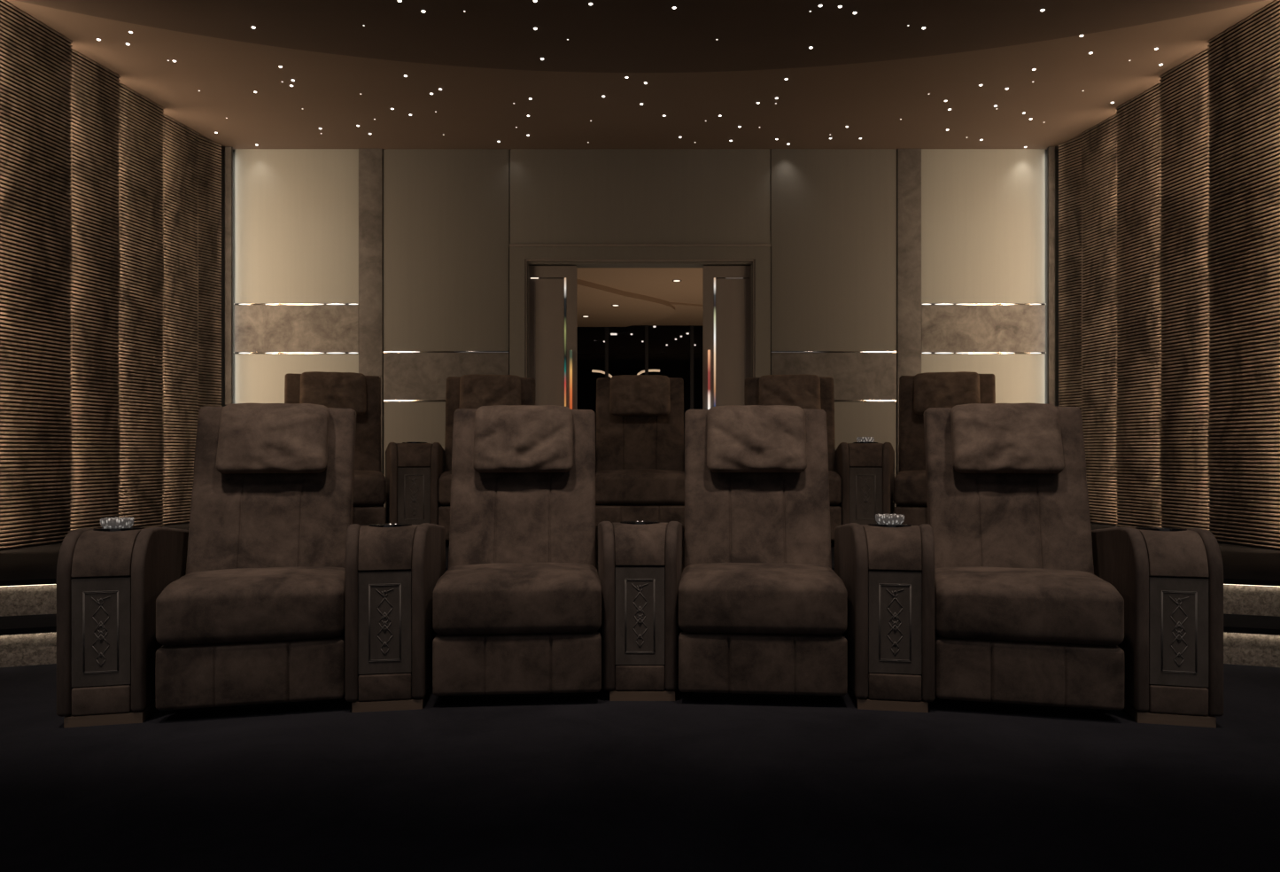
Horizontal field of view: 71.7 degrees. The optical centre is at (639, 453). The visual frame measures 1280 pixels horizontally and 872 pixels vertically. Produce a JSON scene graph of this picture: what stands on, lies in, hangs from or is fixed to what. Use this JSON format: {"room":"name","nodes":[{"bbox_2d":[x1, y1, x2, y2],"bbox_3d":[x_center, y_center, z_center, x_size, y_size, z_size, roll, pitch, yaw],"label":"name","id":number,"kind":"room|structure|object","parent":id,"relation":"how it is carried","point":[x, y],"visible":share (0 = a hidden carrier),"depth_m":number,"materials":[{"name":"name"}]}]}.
{"room":"home theater","nodes":[
{"label":"home theater","id":0,"kind":"room"},
{"bbox_2d":[0,663,1279,871],"bbox_3d":[0.000,0.960,6.650,7.960,0.120,19.700,0,0,0],"label":"floor","id":1,"kind":"structure","parent":0,"point":[589,781],"depth_m":2.36,"materials":[{"name":"carpet"}]},
{"bbox_2d":[56,526,188,727],"bbox_3d":[-1.861,0.578,3.233,0.263,0.644,0.626,0,0,-14],"label":"armrest","id":2,"kind":"object","parent":1,"relation":"on","point":[110,581],"visible":0.97,"depth_m":2.95,"materials":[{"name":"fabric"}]},
{"bbox_2d":[71,528,142,577],"bbox_3d":[-1.862,0.337,3.236,0.174,0.143,0.620,0,0,-14],"label":"cushion","id":3,"kind":"object","parent":2,"relation":"on","point":[96,553],"depth_m":2.96,"materials":[{"name":"fabric"}]},
{"bbox_2d":[100,516,133,527],"bbox_3d":[-1.827,0.242,3.095,0.101,0.036,0.106,0,0,0],"label":"crystal bowl","id":4,"kind":"object","parent":2,"relation":"on","point":[125,522],"visible":0.99,"depth_m":3.06,"materials":[{"name":"clear glass"}]},
{"bbox_2d":[93,527,144,531],"bbox_3d":[-1.832,0.269,3.114,0.156,0.018,0.156,0,-3,-14],"label":"tray","id":5,"kind":"object","parent":2,"relation":"on","point":[132,529],"depth_m":3.05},
{"bbox_2d":[155,403,356,711],"bbox_3d":[-1.412,0.347,3.366,0.600,1.105,0.755,0,0,-14],"label":"recliner","id":6,"kind":"object","parent":1,"relation":"on","point":[256,617],"visible":0.97,"depth_m":3.34,"materials":[{"name":"fabric"}]},
{"bbox_2d":[155,566,345,645],"bbox_3d":[-1.378,0.536,3.232,0.600,0.215,0.478,0,0,-14],"label":"seat cushion","id":7,"kind":"object","parent":6,"relation":"on","point":[207,605],"depth_m":3.03,"materials":[{"name":"fabric"}]},
{"bbox_2d":[215,403,329,473],"bbox_3d":[-1.449,-0.065,3.511,0.404,0.281,0.214,0,0,-14],"label":"pillow","id":8,"kind":"object","parent":6,"relation":"on","point":[251,438],"depth_m":3.46,"materials":[{"name":"fabric"}]},
{"bbox_2d":[345,522,445,712],"bbox_3d":[-0.946,0.578,3.402,0.366,0.644,0.626,0,0,-10],"label":"console","id":9,"kind":"object","parent":1,"relation":"on","point":[393,570],"visible":0.97,"depth_m":3.11,"materials":[{"name":"fabric"}]},
{"bbox_2d":[357,524,418,570],"bbox_3d":[-0.947,0.337,3.405,0.278,0.143,0.620,0,0,-10],"label":"cushion","id":10,"kind":"object","parent":9,"relation":"on","point":[380,546],"depth_m":3.12,"materials":[{"name":"fabric"}]},
{"bbox_2d":[368,523,411,527],"bbox_3d":[-0.925,0.269,3.282,0.156,0.018,0.156,0,-3,-10],"label":"tray","id":11,"kind":"object","parent":9,"relation":"on","point":[370,524],"depth_m":3.22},
{"bbox_2d":[432,404,601,698],"bbox_3d":[-0.467,0.347,3.509,0.600,1.105,0.755,0,0,-5],"label":"recliner","id":12,"kind":"object","parent":1,"relation":"on","point":[517,601],"visible":1,"depth_m":3.51,"materials":[{"name":"fabric"}]},
{"bbox_2d":[433,562,601,635],"bbox_3d":[-0.455,0.536,3.371,0.600,0.215,0.478,0,0,-5],"label":"seat cushion","id":13,"kind":"object","parent":12,"relation":"on","point":[469,598],"depth_m":3.15,"materials":[{"name":"fabric"}]},
{"bbox_2d":[473,404,573,472],"bbox_3d":[-0.480,-0.065,3.658,0.404,0.281,0.214,0,0,-5],"label":"pillow","id":14,"kind":"object","parent":12,"relation":"on","point":[507,438],"depth_m":3.61,"materials":[{"name":"fabric"}]},
{"bbox_2d":[595,520,684,700],"bbox_3d":[0.000,0.578,3.533,0.385,0.644,0.626,0,0,0],"label":"console","id":15,"kind":"object","parent":1,"relation":"on","point":[640,564],"visible":0.98,"depth_m":3.23,"materials":[{"name":"fabric"}]},
{"bbox_2d":[620,520,659,524],"bbox_3d":[0.000,0.269,3.411,0.156,0.018,0.156,0,-3,0],"label":"tray","id":16,"kind":"object","parent":15,"relation":"on","point":[621,522],"depth_m":3.34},
{"bbox_2d":[612,522,667,565],"bbox_3d":[0.000,0.337,3.536,0.298,0.143,0.620,0,0,0],"label":"cushion","id":17,"kind":"object","parent":15,"relation":"on","point":[632,543],"depth_m":3.25,"materials":[{"name":"fabric"}]},
{"bbox_2d":[0,612,1279,667],"bbox_3d":[0.000,0.818,5.553,7.958,0.165,4.894,0,0,0],"label":"step","id":18,"kind":"structure","parent":1,"relation":"on","point":[25,640],"depth_m":3.77,"materials":[{"name":"carpet"}]},
{"bbox_2d":[0,522,1279,616],"bbox_3d":[0.000,0.652,5.736,7.958,0.165,4.527,0,0,0],"label":"platform","id":19,"kind":"object","parent":18,"relation":"on","point":[27,574],"visible":0.06,"depth_m":4.07,"materials":[{"name":"carpet"}]},
{"bbox_2d":[0,0,72,550],"bbox_3d":[-3.746,-1.054,5.407,0.122,3.247,0.686,0,0,0],"label":"wall panel","id":20,"kind":"object","parent":19,"relation":"on","point":[35,60],"visible":1,"depth_m":5.46,"materials":[{"name":"fabric"}]},
{"bbox_2d":[70,49,120,529],"bbox_3d":[-3.746,-1.054,6.017,0.122,3.247,0.526,0,0,0],"label":"wall panel","id":21,"kind":"object","parent":19,"relation":"on","point":[95,89],"visible":0.62,"depth_m":6.06,"materials":[{"name":"fabric"}]},
{"bbox_2d":[118,84,163,527],"bbox_3d":[-3.746,-1.054,6.572,0.122,3.247,0.576,0,0,0],"label":"wall panel","id":22,"kind":"object","parent":19,"relation":"on","point":[142,124],"visible":0.7,"depth_m":6.62,"materials":[{"name":"fabric"}]},
{"bbox_2d":[162,114,198,525],"bbox_3d":[-3.746,-1.054,7.130,0.122,3.247,0.531,0,0,0],"label":"wall panel","id":23,"kind":"object","parent":19,"relation":"on","point":[180,142],"visible":0.58,"depth_m":7.18,"materials":[{"name":"fabric"}]},
{"bbox_2d":[197,136,221,419],"bbox_3d":[-3.742,-1.054,7.556,0.113,3.247,0.318,0,0,23],"label":"wall panel","id":24,"kind":"object","parent":19,"relation":"on","point":[209,161],"visible":0.53,"depth_m":7.57,"materials":[{"name":"fabric"}]},
{"bbox_2d":[224,146,232,405],"bbox_3d":[-3.594,-1.055,7.743,0.054,3.249,0.030,0,0,0],"label":"stone panel","id":25,"kind":"object","parent":19,"relation":"on","point":[228,150],"visible":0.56,"depth_m":7.73,"materials":[{"name":"brown stone"}]},
{"bbox_2d":[284,371,386,525],"bbox_3d":[-1.931,0.018,5.581,0.600,1.105,0.755,0,0,-19],"label":"recliner","id":26,"kind":"object","parent":19,"relation":"on","point":[360,392],"visible":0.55,"depth_m":5.68,"materials":[{"name":"fabric"}]},
{"bbox_2d":[299,371,366,414],"bbox_3d":[-1.980,-0.395,5.722,0.404,0.281,0.214,0,0,-19],"label":"pillow","id":27,"kind":"object","parent":26,"relation":"on","point":[340,390],"depth_m":5.68,"materials":[{"name":"fabric"}]},
{"bbox_2d":[352,469,386,505],"bbox_3d":[-1.886,0.206,5.450,0.600,0.215,0.478,0,0,-19],"label":"seat cushion","id":28,"kind":"object","parent":26,"relation":"on","point":[369,485],"depth_m":5.30,"materials":[{"name":"fabric"}]},
{"bbox_2d":[385,441,444,524],"bbox_3d":[-1.432,0.248,5.633,0.388,0.644,0.626,0,0,-14],"label":"console","id":29,"kind":"object","parent":19,"relation":"on","point":[414,469],"visible":0.87,"depth_m":5.35,"materials":[{"name":"fabric"}]},
{"bbox_2d":[401,441,426,442],"bbox_3d":[-1.403,-0.061,5.515,0.156,0.018,0.156,0,-3,-14],"label":"tray","id":30,"kind":"object","parent":29,"relation":"on","point":[409,441],"depth_m":5.45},
{"bbox_2d":[395,442,432,466],"bbox_3d":[-1.432,0.006,5.636,0.301,0.143,0.620,0,0,-13],"label":"cushion","id":31,"kind":"object","parent":29,"relation":"on","point":[407,454],"depth_m":5.35,"materials":[{"name":"fabric"}]},
{"bbox_2d":[438,373,535,540],"bbox_3d":[-0.976,0.018,5.762,0.600,1.105,0.755,0,0,-8],"label":"recliner","id":32,"kind":"object","parent":19,"relation":"on","point":[476,391],"visible":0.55,"depth_m":5.87,"materials":[{"name":"fabric"}]},
{"bbox_2d":[438,470,451,504],"bbox_3d":[-0.957,0.206,5.625,0.600,0.215,0.478,0,0,-8],"label":"seat cushion","id":33,"kind":"object","parent":32,"relation":"on","point":[445,480],"depth_m":5.36,"materials":[{"name":"fabric"}]},
{"bbox_2d":[458,373,520,409],"bbox_3d":[-0.997,-0.395,5.910,0.404,0.281,0.214,0,0,-8],"label":"pillow","id":34,"kind":"object","parent":32,"relation":"on","point":[476,391],"depth_m":5.87,"materials":[{"name":"fabric"}]},
{"bbox_2d":[595,374,684,526],"bbox_3d":[0.000,0.018,5.795,0.600,1.105,0.755,0,0,0],"label":"recliner","id":35,"kind":"object","parent":19,"relation":"on","point":[640,462],"visible":0.88,"depth_m":5.84,"materials":[{"name":"fabric"}]},
{"bbox_2d":[595,468,684,504],"bbox_3d":[0.000,0.206,5.657,0.600,0.215,0.478,0,0,0],"label":"seat cushion","id":36,"kind":"object","parent":35,"relation":"on","point":[613,486],"depth_m":5.42,"materials":[{"name":"fabric"}]},
{"bbox_2d":[609,374,670,415],"bbox_3d":[0.000,-0.395,5.945,0.404,0.281,0.214,0,0,0],"label":"pillow","id":37,"kind":"object","parent":35,"relation":"on","point":[629,394],"depth_m":5.89,"materials":[{"name":"fabric"}]},
{"bbox_2d":[744,373,841,540],"bbox_3d":[0.976,0.018,5.762,0.600,1.105,0.755,0,0,8],"label":"recliner","id":38,"kind":"object","parent":19,"relation":"on","point":[803,391],"visible":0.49,"depth_m":5.87,"materials":[{"name":"fabric"}]},
{"bbox_2d":[759,373,821,409],"bbox_3d":[0.997,-0.395,5.910,0.404,0.281,0.214,0,0,8],"label":"pillow","id":39,"kind":"object","parent":38,"relation":"on","point":[803,391],"depth_m":5.87,"materials":[{"name":"fabric"}]},
{"bbox_2d":[828,470,841,504],"bbox_3d":[0.957,0.206,5.625,0.600,0.215,0.478,0,0,8],"label":"seat cushion","id":40,"kind":"object","parent":38,"relation":"on","point":[834,479],"depth_m":5.36,"materials":[{"name":"fabric"}]},
{"bbox_2d":[835,441,894,524],"bbox_3d":[1.432,0.248,5.633,0.388,0.644,0.626,0,0,14],"label":"console","id":41,"kind":"object","parent":19,"relation":"on","point":[865,469],"visible":0.77,"depth_m":5.35,"materials":[{"name":"fabric"}]},
{"bbox_2d":[856,436,874,442],"bbox_3d":[1.409,-0.086,5.539,0.101,0.036,0.106,0,0,0],"label":"crystal bowl","id":42,"kind":"object","parent":41,"relation":"on","point":[859,438],"visible":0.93,"depth_m":5.50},
{"bbox_2d":[853,441,878,442],"bbox_3d":[1.403,-0.061,5.515,0.156,0.018,0.156,0,-3,14],"label":"tray","id":43,"kind":"object","parent":41,"relation":"on","point":[861,441],"depth_m":5.45,"materials":[{"name":"black"}]},
{"bbox_2d":[847,442,884,466],"bbox_3d":[1.432,0.006,5.636,0.301,0.143,0.620,0,0,13],"label":"cushion","id":44,"kind":"object","parent":41,"relation":"on","point":[859,454],"depth_m":5.35,"materials":[{"name":"fabric"}]},
{"bbox_2d":[893,371,995,525],"bbox_3d":[1.931,0.018,5.581,0.600,1.105,0.755,0,0,19],"label":"recliner","id":45,"kind":"object","parent":19,"relation":"on","point":[919,392],"visible":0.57,"depth_m":5.68,"materials":[{"name":"fabric"}]},
{"bbox_2d":[893,469,927,505],"bbox_3d":[1.886,0.206,5.450,0.600,0.215,0.478,0,0,19],"label":"seat cushion","id":46,"kind":"object","parent":45,"relation":"on","point":[910,485],"depth_m":5.30,"materials":[{"name":"fabric"}]},
{"bbox_2d":[913,371,980,414],"bbox_3d":[1.980,-0.395,5.722,0.404,0.281,0.214,0,0,19],"label":"pillow","id":47,"kind":"object","parent":45,"relation":"on","point":[930,389],"depth_m":5.68,"materials":[{"name":"fabric"}]},
{"bbox_2d":[1047,146,1055,405],"bbox_3d":[3.594,-1.055,7.743,0.054,3.249,0.030,0,0,0],"label":"stone panel","id":48,"kind":"object","parent":19,"relation":"on","point":[1051,150],"visible":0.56,"depth_m":7.73,"materials":[{"name":"brown stone"}]},
{"bbox_2d":[1058,136,1082,417],"bbox_3d":[3.742,-1.054,7.556,0.113,3.247,0.318,0,0,-23],"label":"wall panel","id":49,"kind":"object","parent":19,"relation":"on","point":[1070,161],"visible":0.47,"depth_m":7.57,"materials":[{"name":"fabric"}]},
{"bbox_2d":[1081,114,1117,525],"bbox_3d":[3.746,-1.054,7.130,0.122,3.247,0.531,0,0,0],"label":"wall panel","id":50,"kind":"object","parent":19,"relation":"on","point":[1098,143],"visible":0.59,"depth_m":7.18,"materials":[{"name":"fabric"}]},
{"bbox_2d":[1116,84,1161,527],"bbox_3d":[3.746,-1.054,6.572,0.122,3.247,0.576,0,0,0],"label":"wall panel","id":51,"kind":"object","parent":19,"relation":"on","point":[1137,124],"visible":0.58,"depth_m":6.62,"materials":[{"name":"fabric"}]},
{"bbox_2d":[1159,49,1209,529],"bbox_3d":[3.746,-1.054,6.017,0.122,3.247,0.526,0,0,0],"label":"wall panel","id":52,"kind":"object","parent":19,"relation":"on","point":[1184,89],"visible":0.64,"depth_m":6.06,"materials":[{"name":"fabric"}]},
{"bbox_2d":[1207,0,1279,550],"bbox_3d":[3.746,-1.054,5.407,0.122,3.247,0.686,0,0,0],"label":"wall panel","id":53,"kind":"object","parent":19,"relation":"on","point":[1244,60],"visible":0.99,"depth_m":5.45,"materials":[{"name":"fabric"}]},
{"bbox_2d":[678,404,847,698],"bbox_3d":[0.467,0.347,3.509,0.600,1.105,0.755,0,0,5],"label":"recliner","id":54,"kind":"object","parent":1,"relation":"on","point":[763,604],"visible":1,"depth_m":3.51,"materials":[{"name":"fabric"}]},
{"bbox_2d":[706,404,806,472],"bbox_3d":[0.480,-0.065,3.658,0.404,0.281,0.214,0,0,5],"label":"pillow","id":55,"kind":"object","parent":54,"relation":"on","point":[747,438],"depth_m":3.61,"materials":[{"name":"fabric"}]},
{"bbox_2d":[678,562,846,635],"bbox_3d":[0.455,0.536,3.371,0.600,0.215,0.478,0,0,5],"label":"seat cushion","id":56,"kind":"object","parent":54,"relation":"on","point":[715,598],"depth_m":3.15,"materials":[{"name":"fabric"}]},
{"bbox_2d":[834,522,934,712],"bbox_3d":[0.946,0.578,3.402,0.366,0.644,0.626,0,0,10],"label":"console","id":57,"kind":"object","parent":1,"relation":"on","point":[887,571],"visible":0.94,"depth_m":3.11,"materials":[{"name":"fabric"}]},
{"bbox_2d":[875,513,904,524],"bbox_3d":[0.925,0.243,3.282,0.101,0.036,0.106,0,0,0],"label":"crystal bowl","id":58,"kind":"object","parent":57,"relation":"on","point":[880,518],"visible":0.96,"depth_m":3.24,"materials":[{"name":"clear glass"}]},
{"bbox_2d":[868,523,911,527],"bbox_3d":[0.925,0.269,3.282,0.156,0.018,0.156,0,-3,10],"label":"tray","id":59,"kind":"object","parent":57,"relation":"on","point":[869,524],"depth_m":3.22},
{"bbox_2d":[861,524,922,570],"bbox_3d":[0.947,0.337,3.405,0.278,0.143,0.620,0,0,10],"label":"cushion","id":60,"kind":"object","parent":57,"relation":"on","point":[883,546],"depth_m":3.12,"materials":[{"name":"fabric"}]},
{"bbox_2d":[923,403,1124,711],"bbox_3d":[1.412,0.347,3.366,0.600,1.105,0.755,0,0,14],"label":"recliner","id":61,"kind":"object","parent":1,"relation":"on","point":[1023,617],"visible":0.97,"depth_m":3.33,"materials":[{"name":"fabric"}]},
{"bbox_2d":[950,403,1064,473],"bbox_3d":[1.449,-0.065,3.511,0.404,0.281,0.214,0,0,14],"label":"pillow","id":62,"kind":"object","parent":61,"relation":"on","point":[986,438],"depth_m":3.46,"materials":[{"name":"fabric"}]},
{"bbox_2d":[934,566,1124,645],"bbox_3d":[1.378,0.536,3.232,0.600,0.215,0.478,0,0,14],"label":"seat cushion","id":63,"kind":"object","parent":61,"relation":"on","point":[974,605],"depth_m":3.03,"materials":[{"name":"fabric"}]},
{"bbox_2d":[1091,526,1223,727],"bbox_3d":[1.861,0.578,3.233,0.263,0.644,0.626,0,0,14],"label":"armrest","id":64,"kind":"object","parent":1,"relation":"on","point":[1169,580],"visible":0.98,"depth_m":2.95,"materials":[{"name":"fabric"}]},
{"bbox_2d":[1135,527,1186,531],"bbox_3d":[1.832,0.269,3.114,0.156,0.018,0.156,0,-3,14],"label":"tray","id":65,"kind":"object","parent":64,"relation":"on","point":[1141,529],"depth_m":3.05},
{"bbox_2d":[1137,528,1208,577],"bbox_3d":[1.862,0.337,3.236,0.174,0.143,0.620,0,0,14],"label":"cushion","id":66,"kind":"object","parent":64,"relation":"on","point":[1167,553],"depth_m":2.96,"materials":[{"name":"fabric"}]},
{"bbox_2d":[4,0,1275,149],"bbox_3d":[0.000,-2.740,2.405,7.960,0.120,11.210,0,0,0],"label":"ceiling","id":67,"kind":"structure","parent":0,"point":[475,107],"depth_m":6.64,"materials":[{"name":"paint"}]},
{"bbox_2d":[15,0,1264,72],"bbox_3d":[0.000,-2.655,1.488,7.320,0.050,9.276,0,0,0],"label":"ceiling","id":68,"kind":"structure","parent":67,"relation":"attached to","point":[603,35],"depth_m":5.46,"materials":[{"name":"paint"}]},
{"bbox_2d":[220,149,1059,406],"bbox_3d":[0.000,-0.890,7.905,7.960,3.580,0.170,0,0,0],"label":"wall","id":69,"kind":"structure","parent":0,"point":[579,264],"depth_m":7.82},
{"bbox_2d":[234,148,358,302],"bbox_3d":[-3.018,-1.998,7.805,1.090,1.363,0.030,0,0,0],"label":"wall panel","id":70,"kind":"object","parent":69,"relation":"attached to","point":[297,210],"visible":1,"depth_m":7.79,"materials":[{"name":"beige paint"}]},
{"bbox_2d":[234,354,358,403],"bbox_3d":[-3.018,-0.157,7.805,1.090,1.454,0.030,0,0,0],"label":"wall panel","id":71,"kind":"object","parent":69,"relation":"attached to","point":[259,378],"visible":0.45,"depth_m":7.79,"materials":[{"name":"beige paint"}]},
{"bbox_2d":[234,351,358,354],"bbox_3d":[-3.018,-0.884,7.799,1.090,0.016,0.042,0,0,0],"label":"trim","id":72,"kind":"structure","parent":69,"relation":"attached to","point":[236,352],"depth_m":7.78,"materials":[{"name":"silver metal"}]},
{"bbox_2d":[234,302,358,304],"bbox_3d":[-3.018,-1.312,7.799,1.090,0.016,0.042,0,0,0],"label":"trim","id":73,"kind":"structure","parent":69,"relation":"attached to","point":[235,303],"depth_m":7.78,"materials":[{"name":"silver metal"}]},
{"bbox_2d":[234,304,358,351],"bbox_3d":[-3.018,-1.100,7.801,1.090,0.417,0.038,0,0,0],"label":"stone panel","id":74,"kind":"object","parent":69,"relation":"attached to","point":[258,328],"visible":1,"depth_m":7.78,"materials":[{"name":"brown stone"}]},
{"bbox_2d":[358,148,383,473],"bbox_3d":[-2.366,-1.055,7.798,0.206,3.249,0.044,0,0,0],"label":"stone panel","id":75,"kind":"object","parent":69,"relation":"attached to","point":[370,160],"visible":0.56,"depth_m":7.78,"materials":[{"name":"brown stone"}]},
{"bbox_2d":[386,399,407,401],"bbox_3d":[-2.134,-0.466,7.778,0.226,0.011,0.001,0,0,0],"label":"light","id":76,"kind":"object","parent":69,"relation":"attached to","point":[391,399],"depth_m":7.78,"materials":[{"name":"white"}]},
{"bbox_2d":[387,350,415,352],"bbox_3d":[-2.091,-0.894,7.778,0.311,0.011,0.001,0,0,0],"label":"light","id":77,"kind":"object","parent":69,"relation":"attached to","point":[391,351],"depth_m":7.78,"materials":[{"name":"white"}]},
{"bbox_2d":[383,401,445,507],"bbox_3d":[-1.704,0.053,7.805,1.102,1.033,0.030,0,0,0],"label":"wall panel","id":78,"kind":"object","parent":69,"relation":"attached to","point":[403,421],"visible":0.24,"depth_m":7.79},
{"bbox_2d":[383,399,445,401],"bbox_3d":[-1.704,-0.466,7.799,1.102,0.016,0.042,0,0,0],"label":"trim","id":79,"kind":"structure","parent":69,"relation":"attached to","point":[384,399],"depth_m":7.78,"materials":[{"name":"silver metal"}]},
{"bbox_2d":[382,148,509,350],"bbox_3d":[-1.707,-1.789,7.805,1.108,1.780,0.030,0,0,0],"label":"wall panel","id":80,"kind":"object","parent":69,"relation":"attached to","point":[446,212],"visible":1,"depth_m":7.79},
{"bbox_2d":[383,350,509,352],"bbox_3d":[-1.704,-0.894,7.799,1.102,0.016,0.042,0,0,0],"label":"trim","id":81,"kind":"structure","parent":69,"relation":"attached to","point":[384,351],"depth_m":7.78,"materials":[{"name":"silver metal"}]},
{"bbox_2d":[383,352,509,399],"bbox_3d":[-1.704,-0.679,7.801,1.102,0.417,0.038,0,0,0],"label":"stone panel","id":82,"kind":"object","parent":69,"relation":"attached to","point":[407,376],"visible":0.71,"depth_m":7.78,"materials":[{"name":"brown stone"}]},
{"bbox_2d":[528,265,577,409],"bbox_3d":[-0.796,-0.548,7.870,0.471,2.237,0.080,0,0,0],"label":"door","id":83,"kind":"structure","parent":69,"relation":"in","point":[553,290],"depth_m":7.86,"materials":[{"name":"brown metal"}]},
{"bbox_2d":[510,148,769,244],"bbox_3d":[0.000,-2.255,7.805,2.290,0.849,0.030,0,0,0],"label":"wall panel","id":84,"kind":"object","parent":69,"relation":"attached to","point":[558,196],"visible":1,"depth_m":7.79,"materials":[{"name":"beige paint"}]},
{"bbox_2d":[509,244,770,377],"bbox_3d":[0.000,-0.624,7.809,2.290,2.388,0.062,0,0,0],"label":"trim","id":85,"kind":"structure","parent":69,"relation":"attached to","point":[517,254],"depth_m":7.78,"materials":[{"name":"brown wood"}]},
{"bbox_2d":[702,265,751,409],"bbox_3d":[0.796,-0.548,7.870,0.471,2.237,0.080,0,0,0],"label":"door","id":86,"kind":"structure","parent":69,"relation":"in","point":[726,290],"depth_m":7.86,"materials":[{"name":"brown wood"}]},
{"bbox_2d":[770,350,896,352],"bbox_3d":[1.704,-0.894,7.799,1.102,0.016,0.042,0,0,0],"label":"trim","id":87,"kind":"structure","parent":69,"relation":"attached to","point":[771,351],"depth_m":7.78,"materials":[{"name":"silver metal"}]},
{"bbox_2d":[770,352,896,399],"bbox_3d":[1.704,-0.679,7.801,1.102,0.417,0.038,0,0,0],"label":"stone panel","id":88,"kind":"object","parent":69,"relation":"attached to","point":[856,376],"visible":0.71,"depth_m":7.78,"materials":[{"name":"brown stone"}]},
{"bbox_2d":[770,148,897,350],"bbox_3d":[1.707,-1.789,7.805,1.108,1.780,0.030,0,0,0],"label":"wall panel","id":89,"kind":"object","parent":69,"relation":"attached to","point":[833,212],"visible":1,"depth_m":7.79,"materials":[{"name":"beige paint"}]},
{"bbox_2d":[834,401,896,507],"bbox_3d":[1.704,0.053,7.805,1.102,1.033,0.030,0,0,0],"label":"wall panel","id":90,"kind":"object","parent":69,"relation":"attached to","point":[877,420],"visible":0.24,"depth_m":7.79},
{"bbox_2d":[834,399,896,401],"bbox_3d":[1.704,-0.466,7.799,1.102,0.016,0.042,0,0,0],"label":"trim","id":91,"kind":"structure","parent":69,"relation":"attached to","point":[834,399],"depth_m":7.78,"materials":[{"name":"silver metal"}]},
{"bbox_2d":[864,350,892,352],"bbox_3d":[2.091,-0.894,7.778,0.311,0.011,0.001,0,0,0],"label":"light","id":92,"kind":"object","parent":69,"relation":"attached to","point":[867,351],"depth_m":7.78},
{"bbox_2d":[872,399,893,401],"bbox_3d":[2.134,-0.466,7.778,0.226,0.011,0.001,0,0,0],"label":"light","id":93,"kind":"object","parent":69,"relation":"attached to","point":[877,399],"depth_m":7.78,"materials":[{"name":"white"}]},
{"bbox_2d":[896,148,921,473],"bbox_3d":[2.366,-1.055,7.798,0.206,3.249,0.044,0,0,0],"label":"stone panel","id":94,"kind":"object","parent":69,"relation":"attached to","point":[909,160],"visible":0.56,"depth_m":7.78,"materials":[{"name":"brown stone"}]},
{"bbox_2d":[921,148,1045,302],"bbox_3d":[3.018,-1.998,7.805,1.090,1.363,0.030,0,0,0],"label":"wall panel","id":95,"kind":"object","parent":69,"relation":"attached to","point":[983,210],"visible":1,"depth_m":7.79,"materials":[{"name":"beige paint"}]},
{"bbox_2d":[921,354,1045,403],"bbox_3d":[3.018,-0.157,7.805,1.090,1.454,0.030,0,0,0],"label":"wall panel","id":96,"kind":"object","parent":69,"relation":"attached to","point":[1020,378],"visible":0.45,"depth_m":7.79,"materials":[{"name":"beige paint"}]},
{"bbox_2d":[921,351,1045,354],"bbox_3d":[3.018,-0.884,7.799,1.090,0.016,0.042,0,0,0],"label":"trim","id":97,"kind":"structure","parent":69,"relation":"attached to","point":[922,352],"depth_m":7.78,"materials":[{"name":"silver metal"}]},
{"bbox_2d":[921,302,1045,304],"bbox_3d":[3.018,-1.312,7.799,1.090,0.016,0.042,0,0,0],"label":"trim","id":98,"kind":"structure","parent":69,"relation":"attached to","point":[921,303],"depth_m":7.78,"materials":[{"name":"silver metal"}]},
{"bbox_2d":[921,304,1045,351],"bbox_3d":[3.018,-1.100,7.801,1.090,0.417,0.038,0,0,0],"label":"stone panel","id":99,"kind":"object","parent":69,"relation":"attached to","point":[944,328],"visible":1,"depth_m":7.78,"materials":[{"name":"brown stone"}]},
{"bbox_2d":[577,353,702,460],"bbox_3d":[0.000,-0.530,16.550,8.400,2.860,0.100,0,0,0],"label":"wall","id":100,"kind":"structure","parent":0,"point":[671,365],"depth_m":16.50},
{"bbox_2d":[577,325,702,353],"bbox_3d":[0.000,-1.910,14.560,8.400,0.100,3.880,0,0,0],"label":"canopy","id":101,"kind":"object","parent":100,"relation":"attached to","point":[590,339],"visible":0.21,"depth_m":14.47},
{"bbox_2d":[591,369,612,377],"bbox_3d":[-0.593,-1.525,14.000,0.328,0.670,0.036,0,0,0],"label":"pendant lamp","id":102,"kind":"object","parent":101,"relation":"hanging from","point":[593,370],"visible":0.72,"depth_m":13.99,"materials":[{"name":"beige"}]},
{"bbox_2d":[636,369,659,374],"bbox_3d":[0.125,-1.528,14.000,0.381,0.664,0.036,0,0,0],"label":"pendant lamp","id":103,"kind":"object","parent":101,"relation":"hanging from","point":[658,370],"visible":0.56,"depth_m":13.98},
{"bbox_2d":[577,267,702,326],"bbox_3d":[0.048,-1.837,10.275,8.495,0.155,4.570,0,0,0],"label":"ceiling","id":104,"kind":"structure","parent":0,"point":[657,283],"depth_m":10.09,"materials":[{"name":"beige paint"}]},
{"bbox_3d":[0.000,0.750,10.445,8.400,0.320,4.910,0,0,0],"label":"floor","id":105,"kind":"structure","parent":0,"visible":0},
{"bbox_2d":[605,325,693,409],"bbox_3d":[0.000,-0.613,12.490,8.400,2.405,0.100,0,0,0],"label":"window frame","id":106,"kind":"structure","parent":105,"relation":"on","point":[646,326],"depth_m":12.44,"materials":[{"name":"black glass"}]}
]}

